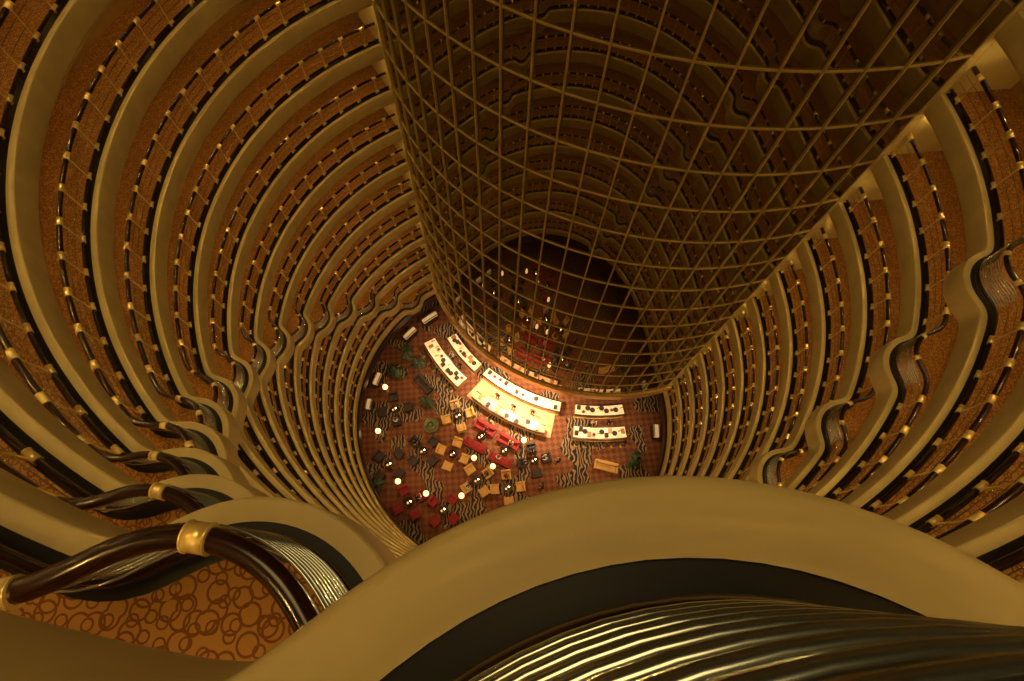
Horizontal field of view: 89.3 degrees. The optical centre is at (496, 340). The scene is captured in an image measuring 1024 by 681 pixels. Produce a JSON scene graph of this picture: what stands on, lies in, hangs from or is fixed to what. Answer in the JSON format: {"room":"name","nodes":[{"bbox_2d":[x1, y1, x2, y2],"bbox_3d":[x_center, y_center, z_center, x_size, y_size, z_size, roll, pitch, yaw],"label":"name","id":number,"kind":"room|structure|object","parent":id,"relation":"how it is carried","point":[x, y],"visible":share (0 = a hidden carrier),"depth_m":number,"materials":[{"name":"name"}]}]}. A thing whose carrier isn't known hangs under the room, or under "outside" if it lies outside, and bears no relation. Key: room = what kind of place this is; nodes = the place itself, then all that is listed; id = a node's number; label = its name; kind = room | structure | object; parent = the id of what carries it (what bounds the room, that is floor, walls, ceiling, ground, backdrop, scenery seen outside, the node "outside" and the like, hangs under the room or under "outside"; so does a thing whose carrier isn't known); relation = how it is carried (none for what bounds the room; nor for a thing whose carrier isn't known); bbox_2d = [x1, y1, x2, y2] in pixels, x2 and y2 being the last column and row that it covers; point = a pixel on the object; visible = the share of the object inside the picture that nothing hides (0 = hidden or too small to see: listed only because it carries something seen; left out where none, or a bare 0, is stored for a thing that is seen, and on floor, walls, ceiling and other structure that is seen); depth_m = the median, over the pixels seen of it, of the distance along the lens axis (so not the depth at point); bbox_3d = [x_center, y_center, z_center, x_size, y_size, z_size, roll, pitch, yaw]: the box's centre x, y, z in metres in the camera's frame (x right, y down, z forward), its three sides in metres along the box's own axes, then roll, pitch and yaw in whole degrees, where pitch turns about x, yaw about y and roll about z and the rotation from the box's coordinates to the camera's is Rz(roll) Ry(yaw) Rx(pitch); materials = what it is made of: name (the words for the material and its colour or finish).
{"room":"hotel atrium","nodes":[
{"label":"hotel atrium","id":0,"kind":"room"},
{"bbox_2d":[361,300,661,543],"bbox_3d":[1.350,8.385,52.148,48.000,0.100,48.000,0,66,0],"label":"floor","id":1,"kind":"structure","parent":0,"point":[575,468],"depth_m":51.36,"materials":[{"name":"carpet"}]},
{"bbox_2d":[364,398,374,411],"bbox_3d":[-12.839,6.529,52.263,0.608,1.200,1.019,6,66,3],"label":"display case","id":2,"kind":"object","parent":1,"relation":"on","point":[369,405],"visible":1,"depth_m":51.88,"materials":[{"name":"brown wood"}]},
{"bbox_2d":[372,372,383,387],"bbox_3d":[-12.244,4.086,53.350,0.613,1.200,1.274,17,67,7],"label":"display case","id":3,"kind":"object","parent":1,"relation":"on","point":[377,381],"visible":1,"depth_m":52.97,"materials":[{"name":"brown wood"}]},
{"bbox_2d":[375,428,381,435],"bbox_3d":[-11.600,9.009,50.967,0.540,1.550,0.540,0,66,0],"label":"floor lamp","id":4,"kind":"object","parent":1,"relation":"on","point":[378,430],"visible":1,"depth_m":50.32,"materials":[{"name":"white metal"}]},
{"bbox_2d":[372,449,385,462],"bbox_3d":[-11.441,11.224,50.352,0.877,0.872,0.903,36,71,15],"label":"lounge armchair","id":5,"kind":"object","parent":1,"relation":"on","point":[378,455],"visible":1,"depth_m":50.23,"materials":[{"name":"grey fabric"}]},
{"bbox_2d":[372,469,386,479],"bbox_3d":[-11.226,12.930,49.593,0.903,0.872,0.877,36,71,15],"label":"lounge armchair","id":6,"kind":"object","parent":1,"relation":"on","point":[379,473],"visible":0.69,"depth_m":49.53,"materials":[{"name":"grey fabric"}]},
{"bbox_2d":[372,476,387,495],"bbox_3d":[-11.418,13.770,48.831,1.728,1.581,2.001,31,70,13],"label":"potted palm","id":7,"kind":"object","parent":1,"relation":"on","point":[379,484],"visible":0.73,"depth_m":48.52,"materials":[{"name":"green plant"}]},
{"bbox_2d":[376,407,386,417],"bbox_3d":[-11.602,7.196,52.146,0.877,0.872,0.903,-10,66,-5],"label":"lounge armchair","id":8,"kind":"object","parent":1,"relation":"on","point":[381,411],"visible":1,"depth_m":52.06,"materials":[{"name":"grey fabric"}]},
{"bbox_2d":[384,460,393,468],"bbox_3d":[-10.400,12.018,50.103,0.900,0.680,0.900,0,66,0],"label":"round coffee table","id":9,"kind":"object","parent":1,"relation":"on","point":[389,464],"visible":1,"depth_m":49.89,"materials":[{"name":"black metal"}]},
{"bbox_2d":[388,391,398,402],"bbox_3d":[-10.564,5.765,52.783,0.903,0.872,0.877,-10,66,-5],"label":"lounge armchair","id":10,"kind":"object","parent":1,"relation":"on","point":[393,396],"visible":1,"depth_m":52.66,"materials":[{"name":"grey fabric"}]},
{"bbox_2d":[390,405,398,413],"bbox_3d":[-10.300,6.994,52.341,0.900,0.680,0.900,0,66,0],"label":"round coffee table","id":11,"kind":"object","parent":1,"relation":"on","point":[394,409],"visible":1,"depth_m":52.12,"materials":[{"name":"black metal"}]},
{"bbox_2d":[387,364,403,379],"bbox_3d":[-10.456,3.277,53.502,2.001,1.581,1.728,20,68,9],"label":"potted palm","id":12,"kind":"object","parent":1,"relation":"on","point":[395,371],"visible":1,"depth_m":52.97,"materials":[{"name":"green plant"}]},
{"bbox_2d":[391,417,401,427],"bbox_3d":[-10.036,8.144,51.723,0.903,0.872,0.877,-10,66,-5],"label":"lounge armchair","id":13,"kind":"object","parent":1,"relation":"on","point":[394,424],"visible":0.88,"depth_m":51.57,"materials":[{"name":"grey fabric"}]},
{"bbox_2d":[391,502,403,515],"bbox_3d":[-9.278,15.715,48.353,0.877,0.872,0.903,-27,69,-11],"label":"lounge armchair","id":14,"kind":"object","parent":1,"relation":"on","point":[397,508],"visible":1,"depth_m":48.26,"materials":[{"name":"red fabric"}]},
{"bbox_2d":[392,447,404,460],"bbox_3d":[-9.574,11.028,50.440,0.903,0.872,0.877,36,71,15],"label":"lounge armchair","id":15,"kind":"object","parent":1,"relation":"on","point":[398,453],"visible":1,"depth_m":50.31,"materials":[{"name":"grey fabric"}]},
{"bbox_2d":[395,478,401,484],"bbox_3d":[-9.300,13.394,49.015,0.540,1.550,0.540,0,66,0],"label":"floor lamp","id":16,"kind":"object","parent":1,"relation":"on","point":[397,481],"visible":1,"depth_m":48.36,"materials":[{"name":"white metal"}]},
{"bbox_2d":[393,467,405,479],"bbox_3d":[-9.359,12.734,49.680,0.877,0.872,0.903,36,71,15],"label":"lounge armchair","id":17,"kind":"object","parent":1,"relation":"on","point":[399,473],"visible":0.95,"depth_m":49.58,"materials":[{"name":"grey fabric"}]},
{"bbox_2d":[397,483,410,496],"bbox_3d":[-8.789,14.191,49.031,0.903,0.872,0.877,-27,69,-11],"label":"lounge armchair","id":18,"kind":"object","parent":1,"relation":"on","point":[404,490],"visible":1,"depth_m":48.89,"materials":[{"name":"red fabric"}]},
{"bbox_2d":[399,343,413,362],"bbox_3d":[-9.462,1.292,54.386,1.728,1.581,2.001,-16,67,-7],"label":"potted palm","id":19,"kind":"object","parent":1,"relation":"on","point":[406,352],"visible":0.99,"depth_m":53.89,"materials":[{"name":"green plant"}]},
{"bbox_2d":[403,401,412,412],"bbox_3d":[-8.998,6.713,52.361,0.877,0.872,0.903,-10,66,-5],"label":"lounge armchair","id":20,"kind":"object","parent":1,"relation":"on","point":[408,407],"visible":1,"depth_m":52.26,"materials":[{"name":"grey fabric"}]},
{"bbox_2d":[405,497,413,506],"bbox_3d":[-8.200,15.215,48.680,0.900,0.680,0.900,0,66,0],"label":"round coffee table","id":21,"kind":"object","parent":1,"relation":"on","point":[409,502],"visible":1,"depth_m":48.46,"materials":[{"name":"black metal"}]},
{"bbox_2d":[403,326,417,342],"bbox_3d":[-9.270,-0.615,55.443,0.619,1.200,1.528,39,72,16],"label":"display case","id":22,"kind":"object","parent":1,"relation":"on","point":[411,333],"visible":1,"depth_m":55.09,"materials":[{"name":"brown wood"}]},
{"bbox_2d":[406,455,419,467],"bbox_3d":[-8.126,11.662,50.157,0.903,0.872,0.877,42,72,16],"label":"lounge armchair","id":23,"kind":"object","parent":1,"relation":"on","point":[413,461],"visible":1,"depth_m":50.08,"materials":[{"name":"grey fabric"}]},
{"bbox_2d":[407,435,419,447],"bbox_3d":[-8.153,9.946,50.921,0.877,0.872,0.903,42,72,16],"label":"lounge armchair","id":24,"kind":"object","parent":1,"relation":"on","point":[410,439],"visible":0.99,"depth_m":50.73,"materials":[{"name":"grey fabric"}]},
{"bbox_2d":[409,508,421,520],"bbox_3d":[-7.611,16.162,48.154,0.903,0.872,0.877,-27,69,-11],"label":"lounge armchair","id":25,"kind":"object","parent":1,"relation":"on","point":[415,514],"visible":1,"depth_m":48.05,"materials":[{"name":"red fabric"}]},
{"bbox_2d":[409,356,425,371],"bbox_3d":[-8.242,2.460,53.866,2.001,1.581,1.728,14,67,6],"label":"potted palm","id":26,"kind":"object","parent":1,"relation":"on","point":[416,363],"visible":1,"depth_m":53.36,"materials":[{"name":"green plant"}]},
{"bbox_2d":[415,489,427,502],"bbox_3d":[-7.122,14.638,48.832,0.877,0.872,0.903,-27,69,-11],"label":"lounge armchair","id":27,"kind":"object","parent":1,"relation":"on","point":[421,491],"visible":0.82,"depth_m":48.71,"materials":[{"name":"red fabric"}]},
{"bbox_2d":[418,446,427,455],"bbox_3d":[-7.200,10.830,50.632,0.900,0.680,0.900,0,66,0],"label":"round coffee table","id":28,"kind":"object","parent":1,"relation":"on","point":[423,450],"visible":1,"depth_m":50.43,"materials":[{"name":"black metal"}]},
{"bbox_2d":[413,373,433,394],"bbox_3d":[-7.578,4.472,53.365,0.920,0.860,2.280,-39,72,-16],"label":"lounge sofa","id":29,"kind":"object","parent":1,"relation":"on","point":[419,379],"visible":1,"depth_m":53.20,"materials":[{"name":"grey fabric"}]},
{"bbox_2d":[418,395,435,410],"bbox_3d":[-7.000,6.302,52.155,2.001,1.581,1.728,-1,66,-1],"label":"potted palm","id":30,"kind":"object","parent":1,"relation":"on","point":[428,402],"visible":1,"depth_m":51.66,"materials":[{"name":"green plant"}]},
{"bbox_2d":[421,311,438,327],"bbox_3d":[-7.248,-2.303,56.195,1.783,1.200,0.626,-35,70,-14],"label":"display case","id":31,"kind":"object","parent":1,"relation":"on","point":[432,317],"visible":1,"depth_m":55.85,"materials":[{"name":"brown wood"}]},
{"bbox_2d":[423,417,438,432],"bbox_3d":[-6.600,8.451,51.681,1.600,0.700,1.600,0,66,0],"label":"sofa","id":32,"kind":"object","parent":1,"relation":"on","point":[430,425],"visible":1,"depth_m":51.65,"materials":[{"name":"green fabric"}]},
{"bbox_2d":[426,454,438,467],"bbox_3d":[-6.247,11.637,50.168,0.877,0.872,0.903,42,72,16],"label":"lounge armchair","id":33,"kind":"object","parent":1,"relation":"on","point":[432,461],"visible":1,"depth_m":50.08,"materials":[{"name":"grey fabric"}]},
{"bbox_2d":[427,494,439,507],"bbox_3d":[-5.963,15.118,48.618,0.877,0.872,0.903,36,71,15],"label":"lounge armchair","id":34,"kind":"object","parent":1,"relation":"on","point":[432,501],"visible":1,"depth_m":48.49,"materials":[{"name":"red fabric"}]},
{"bbox_2d":[427,434,439,447],"bbox_3d":[-6.274,9.921,50.933,0.903,0.872,0.877,42,72,16],"label":"lounge armchair","id":35,"kind":"object","parent":1,"relation":"on","point":[433,441],"visible":0.99,"depth_m":50.83,"materials":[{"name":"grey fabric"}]},
{"bbox_2d":[428,514,441,527],"bbox_3d":[-5.764,16.695,47.916,0.903,0.872,0.877,36,71,15],"label":"lounge armchair","id":36,"kind":"object","parent":1,"relation":"on","point":[434,520],"visible":1,"depth_m":47.83,"materials":[{"name":"red fabric"}]},
{"bbox_2d":[435,443,446,455],"bbox_3d":[-5.445,10.659,50.604,0.877,0.872,0.903,20,67,8],"label":"lounge armchair","id":37,"kind":"object","parent":1,"relation":"on","point":[440,449],"visible":1,"depth_m":50.51,"materials":[{"name":"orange fabric"}]},
{"bbox_2d":[438,505,447,514],"bbox_3d":[-5.000,15.855,48.395,0.900,0.680,0.900,0,66,0],"label":"round coffee table","id":38,"kind":"object","parent":1,"relation":"on","point":[443,509],"visible":1,"depth_m":48.17,"materials":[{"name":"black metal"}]},
{"bbox_2d":[423,338,466,389],"bbox_3d":[-5.425,2.351,53.985,1.709,1.452,6.075,-35,71,-14],"label":"countertop","id":39,"kind":"structure","parent":1,"relation":"on","point":[450,371],"depth_m":53.58,"materials":[{"name":"white stone"}]},
{"bbox_2d":[441,414,451,425],"bbox_3d":[-5.074,7.926,51.821,0.877,0.872,0.903,-16,67,-7],"label":"lounge armchair","id":40,"kind":"object","parent":1,"relation":"on","point":[446,420],"visible":1,"depth_m":51.73,"materials":[{"name":"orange fabric"}]},
{"bbox_2d":[441,460,453,471],"bbox_3d":[-4.745,12.112,49.957,0.903,0.872,0.877,20,67,8],"label":"lounge armchair","id":41,"kind":"object","parent":1,"relation":"on","point":[447,466],"visible":1,"depth_m":49.85,"materials":[{"name":"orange fabric"}]},
{"bbox_2d":[445,492,457,505],"bbox_3d":[-4.236,14.937,48.699,0.903,0.872,0.877,36,71,15],"label":"lounge armchair","id":42,"kind":"object","parent":1,"relation":"on","point":[452,499],"visible":1,"depth_m":48.56,"materials":[{"name":"red fabric"}]},
{"bbox_2d":[448,449,456,458],"bbox_3d":[-4.300,11.104,50.510,0.900,0.680,0.900,0,66,0],"label":"round coffee table","id":43,"kind":"object","parent":1,"relation":"on","point":[452,454],"visible":1,"depth_m":50.28,"materials":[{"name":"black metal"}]},
{"bbox_2d":[447,512,459,525],"bbox_3d":[-4.037,16.514,47.997,0.877,0.872,0.903,36,71,15],"label":"lounge armchair","id":44,"kind":"object","parent":1,"relation":"on","point":[453,519],"visible":1,"depth_m":47.91,"materials":[{"name":"red fabric"}]},
{"bbox_2d":[449,398,459,410],"bbox_3d":[-4.263,6.521,52.446,0.903,0.872,0.877,-16,67,-7],"label":"lounge armchair","id":45,"kind":"object","parent":1,"relation":"on","point":[454,400],"visible":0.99,"depth_m":52.27,"materials":[{"name":"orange fabric"}]},
{"bbox_2d":[452,436,463,448],"bbox_3d":[-3.855,10.019,50.889,0.903,0.872,0.877,20,67,8],"label":"lounge armchair","id":46,"kind":"object","parent":1,"relation":"on","point":[457,442],"visible":1,"depth_m":50.74,"materials":[{"name":"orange fabric"}]},
{"bbox_2d":[454,412,462,419],"bbox_3d":[-3.900,7.633,52.056,0.900,0.680,0.900,0,66,0],"label":"round coffee table","id":47,"kind":"object","parent":1,"relation":"on","point":[457,415],"visible":1,"depth_m":51.83,"materials":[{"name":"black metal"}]},
{"bbox_2d":[456,422,466,433],"bbox_3d":[-3.537,8.666,51.491,0.903,0.872,0.877,-16,67,-7],"label":"lounge armchair","id":48,"kind":"object","parent":1,"relation":"on","point":[461,428],"visible":1,"depth_m":51.39,"materials":[{"name":"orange fabric"}]},
{"bbox_2d":[447,333,481,374],"bbox_3d":[-3.439,1.329,54.495,1.444,1.352,4.738,-36,71,-15],"label":"countertop","id":49,"kind":"structure","parent":1,"relation":"on","point":[457,345],"depth_m":54.16,"materials":[{"name":"white stone"}]},
{"bbox_2d":[459,453,469,464],"bbox_3d":[-3.155,11.472,50.242,0.877,0.872,0.903,20,67,8],"label":"lounge armchair","id":50,"kind":"object","parent":1,"relation":"on","point":[464,459],"visible":1,"depth_m":50.14,"materials":[{"name":"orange fabric"}]},
{"bbox_2d":[460,481,472,494],"bbox_3d":[-2.914,13.983,49.124,0.877,0.872,0.903,-32,70,-13],"label":"lounge armchair","id":51,"kind":"object","parent":1,"relation":"on","point":[465,491],"visible":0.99,"depth_m":48.96,"materials":[{"name":"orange fabric"}]},
{"bbox_2d":[464,406,474,418],"bbox_3d":[-2.726,7.262,52.116,0.877,0.872,0.903,-16,67,-7],"label":"lounge armchair","id":52,"kind":"object","parent":1,"relation":"on","point":[470,412],"visible":1,"depth_m":52.02,"materials":[{"name":"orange fabric"}]},
{"bbox_2d":[464,463,475,475],"bbox_3d":[-2.594,12.423,49.819,0.903,0.872,0.877,-32,70,-13],"label":"lounge armchair","id":53,"kind":"object","parent":1,"relation":"on","point":[469,469],"visible":1,"depth_m":49.69,"materials":[{"name":"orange fabric"}]},
{"bbox_2d":[463,435,487,454],"bbox_3d":[-2.114,10.270,50.783,2.280,0.860,0.920,27,69,11],"label":"lounge sofa","id":54,"kind":"object","parent":1,"relation":"on","point":[469,442],"visible":1,"depth_m":50.63,"materials":[{"name":"red fabric"}]},
{"bbox_2d":[472,476,481,484],"bbox_3d":[-1.900,13.388,49.493,0.900,0.680,0.900,0,66,0],"label":"round coffee table","id":55,"kind":"object","parent":1,"relation":"on","point":[476,480],"visible":1,"depth_m":49.29,"materials":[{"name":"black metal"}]},
{"bbox_2d":[476,432,484,440],"bbox_3d":[-1.600,9.551,51.202,0.900,0.680,0.900,0,66,0],"label":"round coffee table","id":56,"kind":"object","parent":1,"relation":"on","point":[480,436],"visible":1,"depth_m":51.00,"materials":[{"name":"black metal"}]},
{"bbox_2d":[478,485,489,497],"bbox_3d":[-1.206,14.276,48.993,0.903,0.872,0.877,-32,70,-13],"label":"lounge armchair","id":57,"kind":"object","parent":1,"relation":"on","point":[484,491],"visible":0.97,"depth_m":48.89,"materials":[{"name":"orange fabric"}]},
{"bbox_2d":[473,418,496,437],"bbox_3d":[-1.185,8.669,51.496,2.280,0.860,0.920,29,69,12],"label":"lounge sofa","id":58,"kind":"object","parent":1,"relation":"on","point":[479,423],"visible":1,"depth_m":51.34,"materials":[{"name":"red fabric"}]},
{"bbox_2d":[481,466,493,479],"bbox_3d":[-0.886,12.715,49.688,0.877,0.872,0.903,-32,70,-13],"label":"lounge armchair","id":59,"kind":"object","parent":1,"relation":"on","point":[488,468],"visible":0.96,"depth_m":49.53,"materials":[{"name":"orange fabric"}]},
{"bbox_2d":[490,484,499,494],"bbox_3d":[-0.223,14.101,49.071,0.877,0.872,0.903,-5,66,-2],"label":"lounge armchair","id":60,"kind":"object","parent":1,"relation":"on","point":[494,488],"visible":1,"depth_m":48.96,"materials":[{"name":"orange fabric"}]},
{"bbox_2d":[488,450,512,468],"bbox_3d":[0.287,11.549,50.214,2.280,0.860,0.920,24,68,10],"label":"lounge sofa","id":61,"kind":"object","parent":1,"relation":"on","point":[504,462],"visible":0.98,"depth_m":50.02,"materials":[{"name":"red fabric"}]},
{"bbox_2d":[500,446,508,454],"bbox_3d":[0.750,10.785,50.653,0.900,0.680,0.900,0,66,0],"label":"round coffee table","id":62,"kind":"object","parent":1,"relation":"on","point":[504,450],"visible":1,"depth_m":50.44,"materials":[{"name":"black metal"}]},
{"bbox_2d":[501,469,510,479],"bbox_3d":[0.877,12.872,49.619,0.903,0.872,0.877,-5,66,-2],"label":"lounge armchair","id":63,"kind":"object","parent":1,"relation":"on","point":[505,471],"visible":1,"depth_m":49.46,"materials":[{"name":"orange fabric"}]},
{"bbox_2d":[503,483,511,492],"bbox_3d":[1.000,14.028,49.209,0.900,0.680,0.900,0,66,0],"label":"round coffee table","id":64,"kind":"object","parent":1,"relation":"on","point":[507,487],"visible":1,"depth_m":49.02,"materials":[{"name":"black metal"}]},
{"bbox_2d":[496,432,519,451],"bbox_3d":[1.114,9.947,50.927,2.280,0.860,0.920,26,69,11],"label":"lounge sofa","id":65,"kind":"object","parent":1,"relation":"on","point":[502,438],"visible":0.98,"depth_m":50.79,"materials":[{"name":"red fabric"}]},
{"bbox_2d":[504,496,513,505],"bbox_3d":[1.123,15.106,48.624,0.903,0.872,0.877,-5,66,-2],"label":"lounge armchair","id":66,"kind":"object","parent":1,"relation":"on","point":[507,500],"visible":0.58,"depth_m":48.56,"materials":[{"name":"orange fabric"}]},
{"bbox_2d":[467,379,554,437],"bbox_3d":[1.652,6.689,52.835,9.478,0.016,3.575,25,68,11],"label":"inlay","id":67,"kind":"object","parent":1,"relation":"on","point":[541,417],"visible":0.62,"depth_m":52.81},
{"bbox_2d":[471,391,545,435],"bbox_3d":[1.101,7.377,51.780,8.114,1.392,1.290,25,68,11],"label":"reception desk","id":68,"kind":"object","parent":67,"relation":"on","point":[528,425],"visible":1,"depth_m":51.43,"materials":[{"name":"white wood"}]},
{"bbox_2d":[482,367,560,415],"bbox_3d":[2.459,5.257,52.636,8.661,1.552,1.696,25,68,11],"label":"countertop","id":69,"kind":"structure","parent":67,"relation":"on","point":[519,394],"depth_m":52.25,"materials":[{"name":"white stone"}]},
{"bbox_2d":[515,481,525,491],"bbox_3d":[2.223,13.877,49.171,0.877,0.872,0.903,-5,66,-2],"label":"lounge armchair","id":70,"kind":"object","parent":1,"relation":"on","point":[520,486],"visible":1,"depth_m":49.08,"materials":[{"name":"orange fabric"}]},
{"bbox_2d":[516,457,526,468],"bbox_3d":[2.396,11.837,50.080,0.877,0.872,0.903,-10,66,-5],"label":"lounge armchair","id":71,"kind":"object","parent":1,"relation":"on","point":[520,465],"visible":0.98,"depth_m":49.92,"materials":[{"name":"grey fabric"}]},
{"bbox_2d":[526,442,536,453],"bbox_3d":[3.356,10.513,50.669,0.903,0.872,0.877,-10,66,-5],"label":"lounge armchair","id":72,"kind":"object","parent":1,"relation":"on","point":[528,445],"visible":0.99,"depth_m":50.47,"materials":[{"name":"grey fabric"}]},
{"bbox_2d":[530,456,538,464],"bbox_3d":[3.600,11.652,50.266,0.900,0.680,0.900,0,66,0],"label":"round coffee table","id":73,"kind":"object","parent":1,"relation":"on","point":[534,460],"visible":1,"depth_m":50.05,"materials":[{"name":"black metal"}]},
{"bbox_2d":[531,467,542,478],"bbox_3d":[3.844,12.714,49.689,0.903,0.872,0.877,-10,66,-5],"label":"lounge armchair","id":74,"kind":"object","parent":1,"relation":"on","point":[537,473],"visible":1,"depth_m":49.58,"materials":[{"name":"grey fabric"}]},
{"bbox_2d":[541,452,551,463],"bbox_3d":[4.804,11.391,50.278,0.877,0.872,0.903,-10,66,-5],"label":"lounge armchair","id":75,"kind":"object","parent":1,"relation":"on","point":[549,459],"visible":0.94,"depth_m":50.11,"materials":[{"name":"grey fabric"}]},
{"bbox_2d":[572,425,626,441],"bbox_3d":[10.026,9.127,50.968,5.260,1.452,1.483,0,66,0],"label":"countertop","id":76,"kind":"structure","parent":1,"relation":"on","point":[579,433],"depth_m":50.57,"materials":[{"name":"white stone"}]},
{"bbox_2d":[574,403,624,418],"bbox_3d":[10.200,7.057,51.944,4.955,1.352,1.362,0,66,0],"label":"countertop","id":77,"kind":"structure","parent":1,"relation":"on","point":[584,411],"depth_m":51.62,"materials":[{"name":"white stone"}]},
{"bbox_2d":[593,458,618,473],"bbox_3d":[10.507,12.137,49.952,2.280,0.860,0.920,13,67,6],"label":"lounge sofa","id":78,"kind":"object","parent":1,"relation":"on","point":[611,467],"visible":1,"depth_m":49.81,"materials":[{"name":"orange fabric"}]},
{"bbox_2d":[624,449,641,469],"bbox_3d":[13.142,11.489,49.846,1.728,1.581,2.001,7,66,3],"label":"potted palm","id":79,"kind":"object","parent":1,"relation":"on","point":[633,460],"visible":1,"depth_m":49.40,"materials":[{"name":"green plant"}]},
{"bbox_2d":[650,424,659,439],"bbox_3d":[15.608,9.032,51.148,0.613,1.200,1.274,4,66,2],"label":"display case","id":80,"kind":"object","parent":1,"relation":"on","point":[655,428],"visible":1,"depth_m":50.77,"materials":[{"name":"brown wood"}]},
{"bbox_2d":[0,475,1023,680],"bbox_3d":[-0.345,-8.890,4.749,33.198,2.894,25.425,24,68,10],"label":"balcony ledge","id":81,"kind":"structure","parent":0,"point":[495,579],"depth_m":1.15,"materials":[{"name":"beige paint"}]},
{"bbox_2d":[0,0,1023,537],"bbox_3d":[-0.343,-5.352,12.697,33.199,2.894,25.430,24,68,10],"label":"floor","id":82,"kind":"structure","parent":0,"point":[48,64],"depth_m":11.46,"materials":[{"name":"beige paint"}]},
{"bbox_2d":[0,468,1023,660],"bbox_3d":[-0.344,-7.711,7.399,33.198,2.894,25.429,24,68,10],"label":"floor","id":83,"kind":"structure","parent":0,"point":[210,606],"depth_m":3.79,"materials":[{"name":"brown carpet"}]},
{"bbox_2d":[0,357,1023,579],"bbox_3d":[-0.344,-6.531,10.048,33.198,2.894,25.430,24,68,10],"label":"floor","id":84,"kind":"structure","parent":0,"point":[999,533],"depth_m":6.94,"materials":[{"name":"beige paint"}]},
{"bbox_2d":[357,294,666,545],"bbox_3d":[-0.448,9.797,46.194,36.393,1.070,28.152,24,68,10],"label":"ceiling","id":85,"kind":"structure","parent":0,"point":[433,298],"depth_m":47.36,"materials":[{"name":"beige paint"}]},
{"bbox_2d":[0,0,1023,680],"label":"railing","id":86,"kind":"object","parent":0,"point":[600,186],"depth_m":18.56,"materials":[{"name":"clear glass"}]},
{"bbox_2d":[349,281,676,546],"bbox_3d":[-0.344,8.802,44.489,33.199,2.894,25.429,24,68,10],"label":"balcony","id":87,"kind":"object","parent":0,"point":[410,297],"depth_m":46.85,"materials":[{"name":"beige paint"}]},
{"bbox_2d":[340,265,688,547],"bbox_3d":[-0.344,7.623,41.840,33.199,2.894,25.429,24,68,10],"label":"balcony","id":88,"kind":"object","parent":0,"point":[388,296],"depth_m":44.19,"materials":[{"name":"beige paint"}]},
{"bbox_2d":[329,246,702,548],"bbox_3d":[-0.344,6.443,39.191,33.199,2.894,25.429,24,68,10],"label":"floor","id":89,"kind":"structure","parent":0,"point":[364,300],"depth_m":41.45,"materials":[{"name":"beige paint"}]},
{"bbox_2d":[316,226,717,549],"bbox_3d":[-0.344,5.264,36.541,33.199,2.894,25.429,24,68,10],"label":"floor","id":90,"kind":"structure","parent":0,"point":[340,305],"depth_m":38.86,"materials":[{"name":"beige paint"}]},
{"bbox_2d":[301,202,735,550],"bbox_3d":[-0.344,4.084,33.892,33.199,2.894,25.429,24,68,10],"label":"floor","id":91,"kind":"structure","parent":0,"point":[317,310],"depth_m":36.10,"materials":[{"name":"beige paint"}]},
{"bbox_2d":[286,175,756,552],"bbox_3d":[-0.344,2.905,31.243,33.199,2.894,25.429,24,68,10],"label":"floor","id":92,"kind":"structure","parent":0,"point":[373,218],"depth_m":33.45,"materials":[{"name":"beige paint"}]},
{"bbox_2d":[263,144,781,553],"bbox_3d":[-0.344,1.725,28.593,33.199,2.894,25.429,24,68,10],"label":"floor","id":93,"kind":"structure","parent":0,"point":[269,333],"depth_m":30.68,"materials":[{"name":"beige paint"}]},
{"bbox_2d":[238,108,812,555],"bbox_3d":[-0.344,0.546,25.944,33.199,2.894,25.429,24,68,10],"label":"floor","id":94,"kind":"structure","parent":0,"point":[777,282],"depth_m":28.05,"materials":[{"name":"beige paint"}]},
{"bbox_2d":[207,65,850,557],"bbox_3d":[-0.344,-0.634,23.295,33.199,2.894,25.429,24,68,10],"label":"floor","id":95,"kind":"structure","parent":0,"point":[303,153],"depth_m":25.23,"materials":[{"name":"beige paint"}]},
{"bbox_2d":[39,0,1023,514],"bbox_3d":[-0.343,-4.172,15.347,33.199,2.894,25.429,24,68,10],"label":"floor","id":96,"kind":"structure","parent":0,"point":[973,313],"depth_m":15.84,"materials":[{"name":"beige paint"}]},
{"bbox_2d":[167,18,899,501],"bbox_3d":[-0.344,-1.813,20.645,33.199,2.894,25.429,24,68,10],"label":"floor","id":97,"kind":"structure","parent":0,"point":[856,415],"depth_m":22.39,"materials":[{"name":"beige paint"}]},
{"bbox_2d":[114,0,965,500],"bbox_3d":[-0.343,-2.993,17.996,33.199,2.894,25.429,24,68,10],"label":"floor","id":98,"kind":"structure","parent":0,"point":[936,349],"depth_m":19.29,"materials":[{"name":"beige paint"}]},
{"bbox_2d":[62,0,1023,106],"bbox_3d":[-0.237,-1.318,22.299,33.195,51.670,25.919,24,68,10],"label":"wall","id":99,"kind":"structure","parent":0,"point":[117,7],"depth_m":22.71,"materials":[{"name":"paper"}]},
{"bbox_2d":[358,0,434,285],"bbox_3d":[-6.529,-16.386,29.008,0.826,51.670,3.024,-29,69,-12],"label":"trim","id":100,"kind":"structure","parent":99,"relation":"attached to","point":[368,15],"depth_m":30.71,"materials":[{"name":"beige paint"}]},
{"bbox_2d":[667,0,1023,386],"bbox_3d":[16.606,-6.146,24.448,3.024,51.670,0.826,-7,66,-3],"label":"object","id":101,"kind":"structure","parent":99,"relation":"attached to","point":[997,69],"depth_m":19.66,"materials":[{"name":"beige paint"}]},
{"bbox_3d":[5.511,-1.103,53.089,20.954,5.900,12.502,0,66,0],"label":"wall","id":102,"kind":"structure","parent":0,"visible":0},
{"bbox_2d":[432,283,673,399],"bbox_3d":[3.640,0.103,48.709,27.269,1.120,7.841,26,69,11],"label":"trim","id":103,"kind":"structure","parent":102,"relation":"attached to","point":[483,353],"depth_m":46.77,"materials":[{"name":"gold metal"}]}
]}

